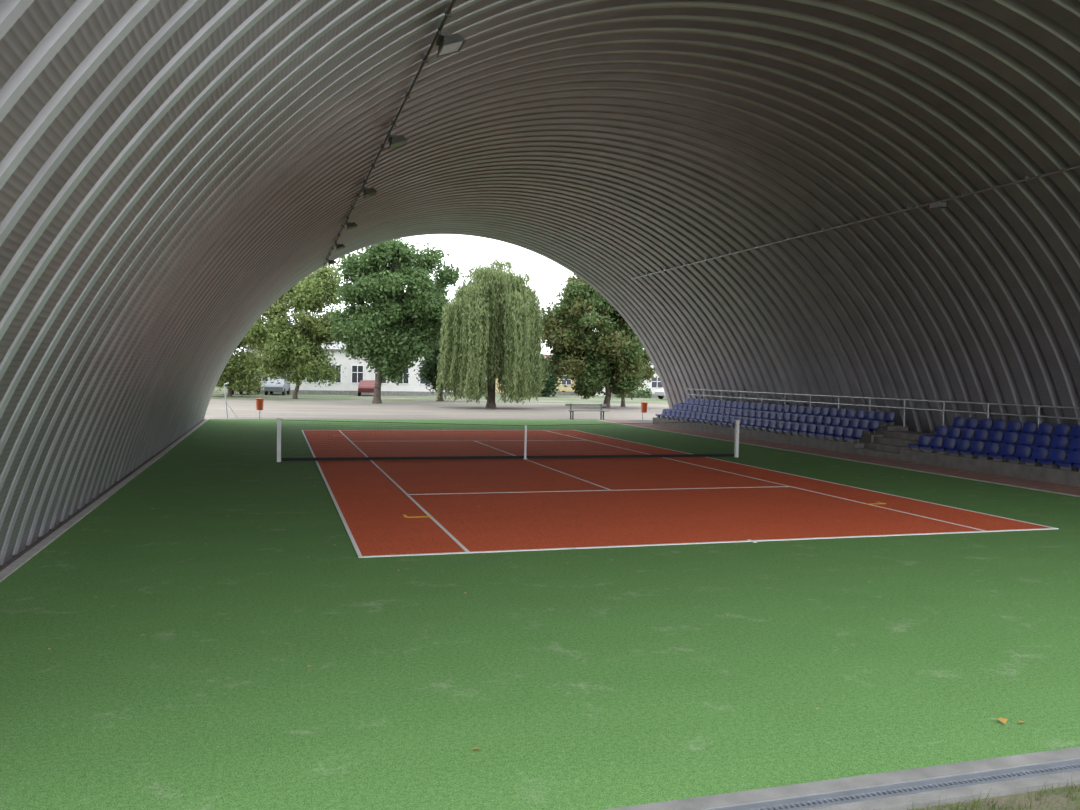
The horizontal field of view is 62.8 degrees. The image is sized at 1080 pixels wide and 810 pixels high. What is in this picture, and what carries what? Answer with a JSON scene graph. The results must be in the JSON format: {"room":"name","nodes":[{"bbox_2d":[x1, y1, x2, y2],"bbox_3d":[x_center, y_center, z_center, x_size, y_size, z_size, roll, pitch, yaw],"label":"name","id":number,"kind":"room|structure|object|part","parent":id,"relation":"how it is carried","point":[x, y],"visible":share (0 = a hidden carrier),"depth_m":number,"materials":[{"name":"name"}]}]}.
{"room":"covered tennis court","nodes":[
{"label":"covered tennis court","id":0,"kind":"room"},
{"bbox_2d":[0,419,208,581],"bbox_3d":[-9.648,1.470,21.627,0.450,0.220,38.150,0,2,-17],"label":"trim","id":1,"kind":"structure","parent":0,"point":[30,551],"depth_m":13.29,"materials":[{"name":"concrete"}]},
{"bbox_2d":[495,377,577,394],"bbox_3d":[-0.462,-2.935,105.777,8.100,3.150,9.050,0,2,-17],"label":"wall","id":2,"kind":"structure","parent":0,"point":[568,389],"depth_m":102.22,"materials":[{"name":"paint"}]},
{"bbox_2d":[562,376,570,384],"bbox_3d":[0.728,-2.886,101.476,6.000,1.100,0.070,0,2,-17],"label":"window panes","id":3,"kind":"structure","parent":2,"relation":"in","point":[563,381],"depth_m":102.10,"materials":[{"name":"grey glass"}]},
{"bbox_2d":[0,419,1079,809],"bbox_3d":[-0.504,1.557,24.381,18.650,0.200,38.150,0,2,-17],"label":"floor","id":4,"kind":"structure","parent":0,"point":[612,677],"depth_m":7.36,"materials":[{"name":"green carpet"}]},
{"bbox_2d":[48,448,1024,749],"bbox_3d":[1.410,1.694,18.049,17.670,0.018,24.229,0,2,-17],"label":"fallen leaves","id":5,"kind":"object","parent":4,"relation":"on","point":[1003,720],"visible":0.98,"depth_m":6.88,"materials":[{"name":"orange plant"}]},
{"bbox_2d":[0,0,1079,565],"bbox_3d":[1.534,-3.008,24.676,24.050,9.380,38.500,0,2,-17],"label":"arched steel hall","id":6,"kind":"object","parent":4,"relation":"on","point":[170,170],"visible":0.93,"depth_m":18.43,"materials":[{"name":"metal"}]},
{"bbox_2d":[323,0,466,267],"bbox_3d":[-4.425,-5.490,22.827,0.371,0.353,38.014,0,2,-17],"label":"rail","id":7,"kind":"object","parent":6,"relation":"attached to","point":[448,43],"visible":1,"depth_m":15.07,"materials":[{"name":"grey metal"}]},
{"bbox_2d":[631,165,1079,279],"bbox_3d":[8.873,-5.019,24.208,0.200,0.220,32.964,0,2,-17],"label":"conduit","id":8,"kind":"object","parent":6,"relation":"attached to","point":[938,204],"visible":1,"depth_m":22.44,"materials":[{"name":"metal"}]},
{"bbox_2d":[302,430,1058,557],"bbox_3d":[-0.404,1.478,23.964,11.020,0.031,23.970,0,2,-17],"label":"court","id":9,"kind":"object","parent":4,"relation":"on","point":[525,505],"visible":0.92,"depth_m":16.44,"materials":[{"name":"red"}]},
{"bbox_2d":[277,418,739,461],"bbox_3d":[-0.389,0.930,23.930,12.920,1.090,0.150,0,2,-17],"label":"net","id":10,"kind":"object","parent":9,"relation":"on","point":[736,436],"visible":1,"depth_m":23.79,"materials":[{"name":"black fabric"}]},
{"bbox_3d":[-6.517,0.878,22.084,0.120,1.090,0.150,0,2,-17],"label":"post","id":11,"kind":"part","parent":10,"relation":"part of","materials":[{"name":"white metal"}]},
{"bbox_3d":[5.739,0.981,25.775,0.120,1.090,0.150,0,2,-17],"label":"post","id":12,"kind":"part","parent":10,"relation":"part of","materials":[{"name":"white metal"}]},
{"bbox_2d":[604,747,1079,809],"bbox_3d":[7.169,2.327,6.598,22.900,0.205,0.360,0,2,-17],"label":"channel","id":13,"kind":"object","parent":4,"relation":"in","point":[915,788],"visible":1,"depth_m":5.05,"materials":[{"name":"concrete"}]},
{"label":"outside","id":14,"kind":"structure","parent":0,"visible":0},
{"bbox_2d":[204,386,1079,809],"bbox_3d":[-14.800,-0.270,71.815,600.000,0.370,500.000,0,2,-17],"label":"ground","id":15,"kind":"structure","parent":14,"point":[307,406],"depth_m":54.45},
{"bbox_2d":[224,382,237,417],"bbox_3d":[-14.500,-0.217,41.496,0.640,1.688,0.060,0,2,-17],"label":"post","id":16,"kind":"object","parent":15,"relation":"on","point":[228,382],"visible":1,"depth_m":41.43,"materials":[{"name":"metal"}]},
{"bbox_2d":[216,335,266,396],"bbox_3d":[-25.567,-4.391,72.660,7.553,8.435,6.604,0,2,-27],"label":"tree","id":17,"kind":"object","parent":15,"relation":"on","point":[238,371],"visible":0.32,"depth_m":72.08,"materials":[{"name":"green plant"}]},
{"bbox_2d":[232,378,260,394],"bbox_3d":[-26.567,-1.682,79.716,1.720,1.449,4.194,1,2,-1],"label":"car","id":18,"kind":"object","parent":15,"relation":"on","point":[240,392],"visible":0.24,"depth_m":79.36,"materials":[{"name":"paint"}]},
{"bbox_2d":[256,398,263,418],"bbox_3d":[-13.062,0.174,41.235,0.367,1.000,0.408,0,2,-17],"label":"litter bin","id":19,"kind":"object","parent":15,"relation":"on","point":[259,402],"visible":0.91,"depth_m":41.08,"materials":[{"name":"orange paint"}]},
{"bbox_2d":[264,379,289,394],"bbox_3d":[-23.886,-1.660,80.524,1.720,1.449,4.194,1,2,-7],"label":"car","id":20,"kind":"object","parent":15,"relation":"on","point":[283,386],"visible":0.88,"depth_m":79.12,"materials":[{"name":"paint"}]},
{"bbox_2d":[243,262,345,398],"bbox_3d":[-19.419,-6.048,70.013,8.667,11.267,8.799,2,2,20],"label":"tree","id":21,"kind":"object","parent":15,"relation":"on","point":[293,347],"visible":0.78,"depth_m":68.75,"materials":[{"name":"green plant"}]},
{"bbox_2d":[246,347,463,395],"bbox_3d":[-18.302,-3.336,90.466,22.100,4.350,10.050,0,2,-17],"label":"wall","id":22,"kind":"structure","parent":15,"relation":"on","point":[346,387],"depth_m":85.31,"materials":[{"name":"paint"}]},
{"bbox_2d":[244,341,345,349],"bbox_3d":[-18.247,-6.609,90.374,22.800,2.200,10.800,0,2,-17],"label":"roof","id":23,"kind":"structure","parent":22,"relation":"on","point":[339,344],"depth_m":85.10,"materials":[{"name":"white"}]},
{"bbox_2d":[260,365,425,383],"bbox_3d":[-16.678,-2.964,85.755,20.760,1.760,0.090,0,2,-17],"label":"window","id":24,"kind":"structure","parent":22,"relation":"in","point":[357,372],"depth_m":85.43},
{"bbox_2d":[257,365,430,383],"bbox_3d":[-16.687,-2.965,85.784,20.700,1.700,0.070,0,2,-17],"label":"window panes","id":25,"kind":"structure","parent":22,"relation":"in","point":[354,368],"depth_m":85.43,"materials":[{"name":"grey glass"}]},
{"bbox_2d":[358,380,374,395],"bbox_3d":[-16.130,-1.595,82.859,1.720,1.449,4.194,1,2,-10],"label":"car","id":26,"kind":"object","parent":15,"relation":"on","point":[364,385],"visible":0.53,"depth_m":81.12,"materials":[{"name":"paint"}]},
{"bbox_2d":[323,238,464,403],"bbox_3d":[-10.327,-6.248,64.195,10.546,12.421,8.203,1,2,-8],"label":"maple tree","id":27,"kind":"object","parent":15,"relation":"on","point":[401,323],"visible":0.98,"depth_m":62.15,"materials":[{"name":"green plant"}]},
{"bbox_2d":[414,301,452,400],"bbox_3d":[-7.608,-4.407,71.798,4.958,8.312,4.457,2,2,19],"label":"spruce tree","id":28,"kind":"object","parent":15,"relation":"on","point":[429,370],"visible":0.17,"depth_m":71.17,"materials":[{"name":"green plant"}]},
{"bbox_2d":[435,256,548,408],"bbox_3d":[-2.968,-4.808,58.606,7.054,10.218,7.454,3,3,37],"label":"weeping willow","id":29,"kind":"object","parent":15,"relation":"on","point":[491,329],"visible":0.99,"depth_m":56.94,"materials":[{"name":"green plant"}]},
{"bbox_2d":[344,419,652,420],"bbox_3d":[-3.916,0.818,43.447,22.900,0.205,0.360,0,2,-17],"label":"channel","id":30,"kind":"object","parent":15,"relation":"on","point":[344,419],"visible":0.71,"depth_m":42.79,"materials":[{"name":"concrete"}]},
{"bbox_2d":[507,350,567,396],"bbox_3d":[-0.908,-3.005,92.681,6.216,5.643,6.864,-1,3,-39],"label":"tree","id":31,"kind":"object","parent":15,"relation":"on","point":[547,392],"visible":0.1,"depth_m":91.28,"materials":[{"name":"green plant"}]},
{"bbox_2d":[565,403,608,419],"bbox_3d":[2.476,0.349,46.511,2.300,0.830,0.480,0,2,-17],"label":"park bench","id":32,"kind":"object","parent":15,"relation":"on","point":[570,404],"visible":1,"depth_m":46.54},
{"bbox_2d":[538,273,653,407],"bbox_3d":[4.409,-4.975,63.179,10.458,10.510,8.989,1,2,11],"label":"tree","id":33,"kind":"object","parent":15,"relation":"on","point":[611,357],"visible":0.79,"depth_m":61.29,"materials":[{"name":"green plant"}]},
{"bbox_2d":[595,369,665,396],"bbox_3d":[13.474,-2.648,103.711,15.600,3.250,9.050,0,2,-17],"label":"wall","id":34,"kind":"structure","parent":15,"relation":"on","point":[655,374],"depth_m":98.69,"materials":[{"name":"paint"}]},
{"bbox_2d":[641,377,662,387],"bbox_3d":[14.279,-2.502,99.298,13.900,1.200,0.070,0,2,-17],"label":"window panes","id":35,"kind":"structure","parent":34,"relation":"in","point":[654,384],"depth_m":98.88,"materials":[{"name":"grey glass"}]},
{"bbox_2d":[613,388,652,397],"bbox_3d":[9.910,-1.310,93.839,4.278,1.261,1.468,0,2,-17],"label":"hedge","id":36,"kind":"object","parent":15,"relation":"on","point":[643,393],"visible":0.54,"depth_m":93.83,"materials":[{"name":"green plant"}]},
{"bbox_2d":[620,362,657,406],"bbox_3d":[6.385,-2.541,66.398,4.596,5.493,4.350,3,3,37],"label":"tree","id":37,"kind":"object","parent":15,"relation":"on","point":[650,376],"visible":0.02,"depth_m":66.36,"materials":[{"name":"green plant"}]},
{"bbox_2d":[634,421,652,423],"bbox_3d":[11.297,1.661,27.935,2.800,0.190,38.150,0,2,-17],"label":"concrete base slab","id":38,"kind":"object","parent":15,"relation":"on","point":[648,422],"visible":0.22,"depth_m":45.05,"materials":[{"name":"grey concrete"}]},
{"bbox_2d":[653,389,1079,486],"bbox_3d":[11.368,0.752,26.337,2.000,1.762,34.622,0,2,-17],"label":"grandstand","id":39,"kind":"object","parent":38,"relation":"on","point":[1043,455],"visible":0.99,"depth_m":26.65,"materials":[{"name":"plastic"}]},
{"bbox_3d":[12.131,0.322,26.590,0.044,0.892,34.544,0,2,-17],"label":"railing","id":40,"kind":"part","parent":39,"relation":"part of","materials":[{"name":"metal"}]},
{"bbox_2d":[641,402,647,419],"bbox_3d":[5.495,0.334,46.719,0.367,1.000,0.408,0,2,-17],"label":"litter bin","id":41,"kind":"object","parent":15,"relation":"on","point":[644,405],"visible":0.88,"depth_m":46.56,"materials":[{"name":"orange paint"}]},
{"bbox_2d":[655,388,665,398],"bbox_3d":[13.939,-1.305,90.869,4.194,1.449,1.720,0,2,-28],"label":"car","id":42,"kind":"object","parent":15,"relation":"on","point":[660,393],"visible":0.27,"depth_m":90.10,"materials":[{"name":"paint"}]},
{"bbox_2d":[598,420,1079,496],"bbox_3d":[9.191,1.632,27.300,1.600,0.212,38.150,0,2,-17],"label":"brick walkway","id":43,"kind":"object","parent":15,"relation":"on","point":[1070,490],"visible":0.5,"depth_m":24.64,"materials":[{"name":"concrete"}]},
{"bbox_2d":[862,779,1079,809],"bbox_3d":[3.021,2.226,3.958,13.130,0.105,2.244,0,2,-17],"label":"grass tufts","id":44,"kind":"object","parent":15,"relation":"on","point":[974,800],"visible":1,"depth_m":4.90,"materials":[{"name":"green plant"}]}
]}

